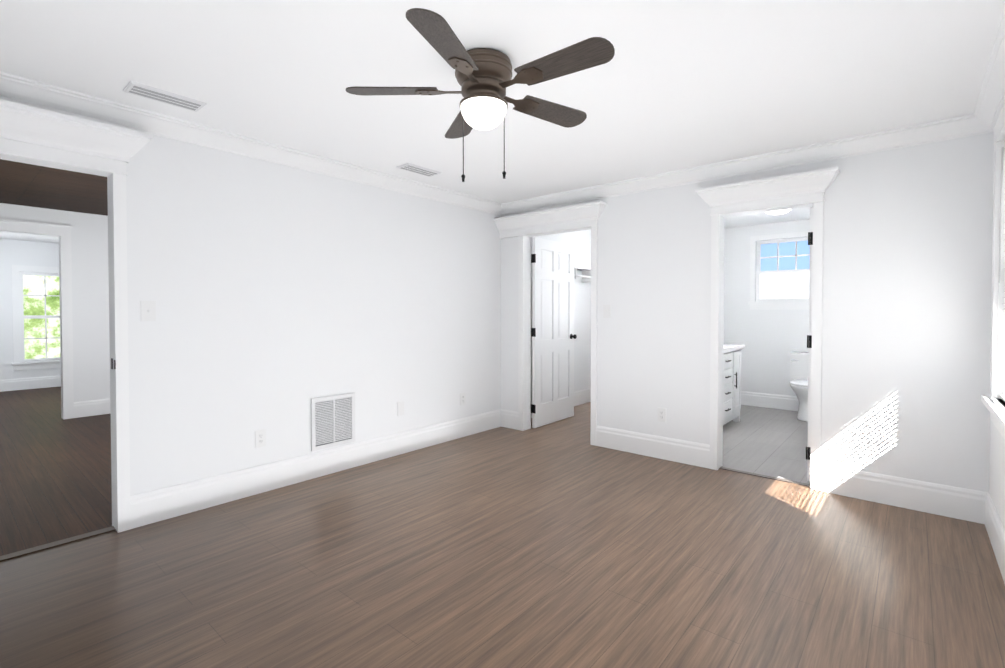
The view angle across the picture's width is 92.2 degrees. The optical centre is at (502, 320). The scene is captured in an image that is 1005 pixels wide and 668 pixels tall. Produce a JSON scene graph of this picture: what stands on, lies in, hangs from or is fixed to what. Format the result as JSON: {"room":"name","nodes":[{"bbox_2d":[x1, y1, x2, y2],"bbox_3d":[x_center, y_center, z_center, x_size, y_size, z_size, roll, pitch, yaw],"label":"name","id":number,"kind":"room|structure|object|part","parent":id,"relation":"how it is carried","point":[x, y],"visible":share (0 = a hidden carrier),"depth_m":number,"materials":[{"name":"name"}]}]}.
{"room":"empty bedroom","nodes":[
{"label":"empty bedroom","id":0,"kind":"room"},
{"bbox_2d":[0,239,60,379],"bbox_3d":[-7.533,-0.163,7.673,0.120,2.500,6.000,1,1,40],"label":"wall","id":1,"kind":"structure","parent":0,"point":[25,253],"depth_m":7.49,"materials":[{"name":"white paint"}]},
{"bbox_2d":[0,375,60,391],"bbox_3d":[-7.482,0.997,7.649,0.016,0.182,6.000,1,1,40],"label":"baseboard","id":2,"kind":"structure","parent":1,"relation":"attached to","point":[28,383],"depth_m":7.64,"materials":[{"name":"white paint"}]},
{"bbox_2d":[11,265,60,370],"bbox_3d":[-7.293,-0.047,7.903,0.150,1.640,1.060,1,1,40],"label":"window","id":3,"kind":"structure","parent":1,"relation":"in","point":[20,362],"depth_m":7.62,"materials":[{"name":"white paint"}]},
{"bbox_2d":[0,203,109,418],"bbox_3d":[-5.021,-0.126,5.534,0.120,2.500,6.000,1,1,40],"label":"wall","id":4,"kind":"structure","parent":0,"point":[90,308],"depth_m":5.64,"materials":[{"name":"white paint"}]},
{"bbox_2d":[0,218,73,419],"bbox_3d":[-5.654,0.036,4.677,0.030,2.205,2.270,1,1,40],"label":"trim","id":5,"kind":"structure","parent":4,"relation":"attached to","point":[63,232],"depth_m":5.48,"materials":[{"name":"white paint"}]},
{"bbox_2d":[74,398,109,417],"bbox_3d":[-3.990,1.014,6.659,0.016,0.182,2.900,1,1,40],"label":"baseboard","id":6,"kind":"structure","parent":4,"relation":"attached to","point":[91,408],"depth_m":5.66,"materials":[{"name":"white paint"}]},
{"bbox_2d":[0,135,590,530],"bbox_3d":[-0.672,-0.108,4.471,0.120,2.500,7.020,1,1,40],"label":"wall","id":7,"kind":"structure","parent":0,"point":[282,296],"depth_m":3.38,"materials":[{"name":"white paint"}]},
{"bbox_2d":[0,99,152,532],"bbox_3d":[-2.356,0.077,2.309,0.122,2.205,1.134,1,1,40],"label":"door frame","id":8,"kind":"structure","parent":7,"relation":"attached to","point":[34,133],"depth_m":2.60,"materials":[{"name":"white paint"}]},
{"bbox_2d":[111,358,115,368],"bbox_3d":[-2.132,0.243,2.656,0.021,0.050,0.003,1,1,40],"label":"strike plate","id":9,"kind":"object","parent":7,"relation":"attached to","point":[112,363],"visible":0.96,"depth_m":2.64,"materials":[{"name":"black metal"}]},
{"bbox_2d":[140,301,155,320],"bbox_3d":[-2.031,-0.054,2.772,0.016,0.117,0.072,1,1,40],"label":"light switch","id":10,"kind":"object","parent":7,"relation":"attached to","point":[148,310],"visible":1,"depth_m":2.77,"materials":[{"name":"white plastic"}]},
{"bbox_2d":[0,72,503,215],"bbox_3d":[-1.424,-1.130,3.406,0.095,0.100,4.450,1,1,40],"label":"crown molding","id":11,"kind":"structure","parent":7,"relation":"attached to","point":[24,91],"depth_m":2.95,"materials":[{"name":"white paint"}]},
{"bbox_2d":[255,429,265,447],"bbox_3d":[-1.632,0.798,3.261,0.008,0.117,0.072,1,1,40],"label":"electrical outlet","id":12,"kind":"object","parent":7,"relation":"attached to","point":[260,438],"visible":1,"depth_m":3.26,"materials":[{"name":"white plastic"}]},
{"bbox_2d":[130,409,517,528],"bbox_3d":[-0.962,1.062,3.863,0.253,0.182,3.213,1,1,40],"label":"baseboard","id":13,"kind":"structure","parent":7,"relation":"attached to","point":[150,507],"depth_m":3.42,"materials":[{"name":"white paint"}]},
{"bbox_2d":[311,393,354,450],"bbox_3d":[-1.280,0.764,3.670,0.012,0.385,0.360,1,1,40],"label":"air vent","id":14,"kind":"object","parent":7,"relation":"in","point":[332,421],"visible":1,"depth_m":3.66,"materials":[{"name":"silver metal"}]},
{"bbox_2d":[397,401,403,415],"bbox_3d":[-0.874,0.758,4.152,0.007,0.117,0.072,1,1,40],"label":"electrical outlet","id":15,"kind":"object","parent":7,"relation":"attached to","point":[400,408],"visible":1,"depth_m":4.15,"materials":[{"name":"white plastic"}]},
{"bbox_2d":[460,392,465,404],"bbox_3d":[-0.387,0.768,4.723,0.008,0.117,0.072,1,1,40],"label":"electrical outlet","id":16,"kind":"object","parent":7,"relation":"attached to","point":[462,398],"visible":1,"depth_m":4.72,"materials":[{"name":"white plastic"}]},
{"bbox_2d":[531,388,590,417],"bbox_3d":[0.822,1.023,6.141,0.016,0.182,2.330,1,1,40],"label":"baseboard","id":17,"kind":"structure","parent":7,"relation":"attached to","point":[582,396],"depth_m":6.39,"materials":[{"name":"white paint"}]},
{"bbox_2d":[574,264,590,281],"bbox_3d":[1.214,-0.595,6.369,0.279,0.170,1.429,1,1,40],"label":"closet shelf","id":18,"kind":"object","parent":7,"relation":"attached to","point":[586,273],"visible":0.12,"depth_m":5.99,"materials":[{"name":"white paint"}]},
{"bbox_3d":[1.293,-0.549,6.309,0.028,0.027,1.418,1,1,40],"label":"rod","id":19,"kind":"part","parent":18,"relation":"part of","materials":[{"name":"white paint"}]},
{"bbox_2d":[0,386,1004,667],"bbox_3d":[-2.364,1.158,5.198,11.230,0.063,9.140,1,1,40],"label":"floor","id":20,"kind":"structure","parent":0,"point":[560,544],"depth_m":2.32,"materials":[{"name":"wood"}]},
{"bbox_2d":[0,526,115,561],"bbox_3d":[-2.449,1.174,2.407,0.060,0.007,0.820,1,1,40],"label":"threshold","id":21,"kind":"object","parent":20,"relation":"on","point":[53,544],"visible":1,"depth_m":2.53,"materials":[{"name":"brown wood"}]},
{"bbox_2d":[723,344,744,424],"bbox_3d":[2.192,0.617,5.210,0.567,1.025,0.880,1,1,40],"label":"bathroom vanity","id":22,"kind":"object","parent":20,"relation":"on","point":[731,381],"visible":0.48,"depth_m":5.09,"materials":[{"name":"white paint"}]},
{"bbox_2d":[719,467,809,486],"bbox_3d":[1.932,1.155,3.579,0.610,0.006,0.045,1,1,40],"label":"threshold","id":23,"kind":"object","parent":20,"relation":"on","point":[768,477],"visible":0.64,"depth_m":3.56,"materials":[{"name":"grey"}]},
{"bbox_2d":[789,351,807,421],"bbox_3d":[3.536,0.756,5.541,0.490,0.735,0.701,1,1,40],"label":"toilet","id":24,"kind":"object","parent":20,"relation":"on","point":[798,382],"visible":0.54,"depth_m":5.63,"materials":[{"name":"white ceramic"}]},
{"bbox_3d":[3.485,0.707,5.481,0.394,0.036,0.536,1,1,40],"label":"seat","id":25,"kind":"part","parent":24,"relation":"part of","materials":[{"name":"white ceramic"}]},
{"bbox_2d":[0,0,1004,242],"bbox_3d":[-2.364,-1.275,5.156,11.230,0.130,9.140,1,1,40],"label":"ceiling","id":26,"kind":"structure","parent":0,"point":[672,85],"depth_m":2.29,"materials":[{"name":"white paint"}]},
{"bbox_2d":[123,81,206,111],"bbox_3d":[-1.751,-1.158,2.515,0.150,0.012,0.330,1,1,40],"label":"ceiling vent","id":27,"kind":"object","parent":26,"relation":"in","point":[153,93],"visible":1,"depth_m":2.49,"materials":[{"name":"silver metal"}]},
{"bbox_2d":[396,163,440,176],"bbox_3d":[-0.655,-1.181,3.801,0.150,0.012,0.330,1,1,40],"label":"ceiling vent","id":28,"kind":"object","parent":26,"relation":"in","point":[417,169],"visible":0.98,"depth_m":3.77,"materials":[{"name":"silver metal"}]},
{"bbox_2d":[346,8,614,181],"bbox_3d":[-0.046,-0.891,2.154,1.151,0.535,1.179,1,1,40],"label":"ceiling fan","id":29,"kind":"object","parent":26,"relation":"hanging from","point":[483,76],"visible":1,"depth_m":2.07,"materials":[{"name":"brown wood"}]},
{"bbox_3d":[-0.484,-1.030,2.171,0.369,0.036,0.335,1,1,40],"label":"blade","id":30,"kind":"part","parent":29,"relation":"part of","materials":[{"name":"brown wood"}]},
{"bbox_3d":[-0.286,-1.024,2.171,0.185,0.024,0.174,1,1,40],"label":"arm","id":31,"kind":"part","parent":29,"relation":"part of"},
{"bbox_3d":[-0.211,-1.024,1.786,0.252,0.036,0.408,1,1,40],"label":"blade","id":32,"kind":"part","parent":29,"relation":"part of","materials":[{"name":"brown wood"}]},
{"bbox_3d":[-0.206,-1.037,2.550,0.391,0.036,0.301,1,1,40],"label":"blade","id":33,"kind":"part","parent":29,"relation":"part of","materials":[{"name":"brown wood"}]},
{"bbox_3d":[-0.144,-1.020,1.976,0.128,0.024,0.206,1,1,40],"label":"arm","id":34,"kind":"part","parent":29,"relation":"part of"},
{"bbox_3d":[-0.084,-0.909,2.170,0.206,0.098,0.206,1,1,40],"label":"light glass","id":35,"kind":"part","parent":29,"relation":"part of","materials":[{"name":"white glass"}]},
{"bbox_3d":[0.084,-1.026,2.274,0.101,0.024,0.222,1,1,40],"label":"arm","id":36,"kind":"part","parent":29,"relation":"part of"},
{"bbox_3d":[0.076,-1.022,2.052,0.223,0.024,0.089,1,1,40],"label":"arm","id":37,"kind":"part","parent":29,"relation":"part of"},
{"bbox_3d":[0.247,-1.034,2.403,0.209,0.036,0.416,1,1,40],"label":"blade","id":38,"kind":"part","parent":29,"relation":"part of","materials":[{"name":"brown wood"}]},
{"bbox_3d":[0.248,-1.026,1.929,0.415,0.036,0.152,1,1,40],"label":"blade","id":39,"kind":"part","parent":29,"relation":"part of","materials":[{"name":"brown wood"}]},
{"bbox_2d":[766,209,790,214],"bbox_3d":[2.895,-1.162,5.080,0.300,0.092,0.300,1,1,40],"label":"bathroom ceiling light","id":40,"kind":"object","parent":26,"relation":"attached to","point":[778,212],"visible":0.33,"depth_m":5.03,"materials":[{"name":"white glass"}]},
{"bbox_2d":[501,132,993,492],"bbox_3d":[1.427,-0.100,3.998,3.930,2.500,0.120,1,1,40],"label":"wall","id":41,"kind":"structure","parent":0,"point":[907,290],"depth_m":3.16,"materials":[{"name":"white paint"}]},
{"bbox_2d":[494,201,606,445],"bbox_3d":[0.421,0.041,4.704,1.247,2.195,0.112,1,1,40],"label":"door frame","id":42,"kind":"structure","parent":41,"relation":"attached to","point":[578,216],"depth_m":4.61,"materials":[{"name":"white paint"}]},
{"bbox_2d":[531,237,576,427],"bbox_3d":[0.565,0.125,5.337,0.163,1.988,0.793,1,1,40],"label":"closet door","id":43,"kind":"structure","parent":41,"relation":"in","point":[553,336],"depth_m":5.28,"materials":[{"name":"white paint"}]},
{"bbox_2d":[596,426,709,467],"bbox_3d":[1.238,1.058,4.089,0.996,0.182,0.016,1,1,40],"label":"baseboard","id":44,"kind":"structure","parent":41,"relation":"attached to","point":[681,451],"depth_m":4.04,"materials":[{"name":"white paint"}]},
{"bbox_2d":[658,407,665,421],"bbox_3d":[1.324,0.785,4.016,0.072,0.117,0.008,1,1,40],"label":"electrical outlet","id":45,"kind":"object","parent":41,"relation":"attached to","point":[661,414],"visible":1,"depth_m":4.01,"materials":[{"name":"white plastic"}]},
{"bbox_2d":[504,115,967,214],"bbox_3d":[1.357,-1.138,3.898,3.450,0.100,0.095,1,1,40],"label":"crown molding","id":46,"kind":"structure","parent":41,"relation":"attached to","point":[954,127],"depth_m":3.44,"materials":[{"name":"white paint"}]},
{"bbox_2d":[695,167,839,490],"bbox_3d":[1.861,0.079,3.478,0.904,2.160,0.112,1,1,40],"label":"door frame","id":47,"kind":"structure","parent":41,"relation":"attached to","point":[807,187],"depth_m":3.37,"materials":[{"name":"white paint"}]},
{"bbox_2d":[806,207,812,480],"bbox_3d":[2.391,0.172,3.664,0.163,1.953,0.612,1,1,40],"label":"bathroom door","id":48,"kind":"structure","parent":41,"relation":"in","point":[809,336],"depth_m":3.44,"materials":[{"name":"white paint"}]},
{"bbox_2d":[820,464,979,522],"bbox_3d":[2.467,1.076,3.043,0.783,0.182,0.016,1,1,40],"label":"baseboard","id":49,"kind":"structure","parent":41,"relation":"attached to","point":[954,502],"depth_m":3.01,"materials":[{"name":"white paint"}]},
{"bbox_2d":[724,219,809,395],"bbox_3d":[3.556,-0.135,6.059,1.540,2.500,0.120,1,1,40],"label":"wall","id":50,"kind":"structure","parent":0,"point":[770,340],"depth_m":6.22,"materials":[{"name":"white paint"}]},
{"bbox_2d":[741,391,798,410],"bbox_3d":[3.508,1.025,6.030,1.470,0.182,0.016,1,1,40],"label":"baseboard","id":51,"kind":"structure","parent":50,"relation":"attached to","point":[777,401],"depth_m":6.11,"materials":[{"name":"white paint"}]},
{"bbox_2d":[748,231,809,309],"bbox_3d":[3.537,-0.607,6.028,0.830,0.945,0.140,1,1,40],"label":"window","id":52,"kind":"structure","parent":50,"relation":"in","point":[777,289],"depth_m":6.09,"materials":[{"name":"white paint"}]},
{"bbox_3d":[3.553,-0.437,6.050,0.620,0.345,0.006,1,1,40],"label":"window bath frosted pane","id":53,"kind":"part","parent":52,"relation":"part of","materials":[{"name":"white glass"}]},
{"bbox_2d":[989,399,1004,529],"bbox_3d":[1.396,-0.049,1.023,0.120,2.500,4.450,1,1,40],"label":"wall","id":54,"kind":"structure","parent":0,"point":[997,470],"depth_m":2.50,"materials":[{"name":"white paint"}]},
{"bbox_2d":[968,11,1004,135],"bbox_3d":[1.314,-1.090,1.075,0.095,0.100,4.450,1,1,40],"label":"crown molding","id":55,"kind":"structure","parent":54,"relation":"attached to","point":[993,85],"depth_m":2.36,"materials":[{"name":"white paint"}]},
{"bbox_2d":[980,491,1004,583],"bbox_3d":[1.344,1.110,1.087,0.016,0.182,4.450,1,1,40],"label":"baseboard","id":56,"kind":"structure","parent":54,"relation":"attached to","point":[989,516],"depth_m":2.48,"materials":[{"name":"white paint"}]},
{"bbox_2d":[981,88,1004,438],"bbox_3d":[2.362,-0.259,2.193,0.170,1.610,1.100,1,1,40],"label":"window","id":57,"kind":"structure","parent":54,"relation":"in","point":[995,407],"depth_m":2.55,"materials":[{"name":"white paint"}]},
{"bbox_2d":[998,141,1004,401],"bbox_3d":[2.352,-0.254,2.202,0.058,1.342,0.862,1,1,40],"label":"window blinds","id":58,"kind":"object","parent":57,"relation":"attached to","point":[1003,372],"visible":1,"depth_m":2.50,"materials":[{"name":"white"}]},
{"label":"outside","id":59,"kind":"structure","parent":0,"visible":0},
{"bbox_2d":[23,275,59,358],"bbox_3d":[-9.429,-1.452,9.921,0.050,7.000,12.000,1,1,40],"label":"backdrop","id":60,"kind":"structure","parent":59,"point":[33,305],"depth_m":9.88,"materials":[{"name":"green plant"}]},
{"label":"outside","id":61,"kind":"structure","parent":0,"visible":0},
{"bbox_2d":[761,241,809,270],"bbox_3d":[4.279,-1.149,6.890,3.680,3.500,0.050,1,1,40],"label":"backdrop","id":62,"kind":"structure","parent":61,"point":[785,249],"depth_m":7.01,"materials":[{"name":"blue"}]}
]}

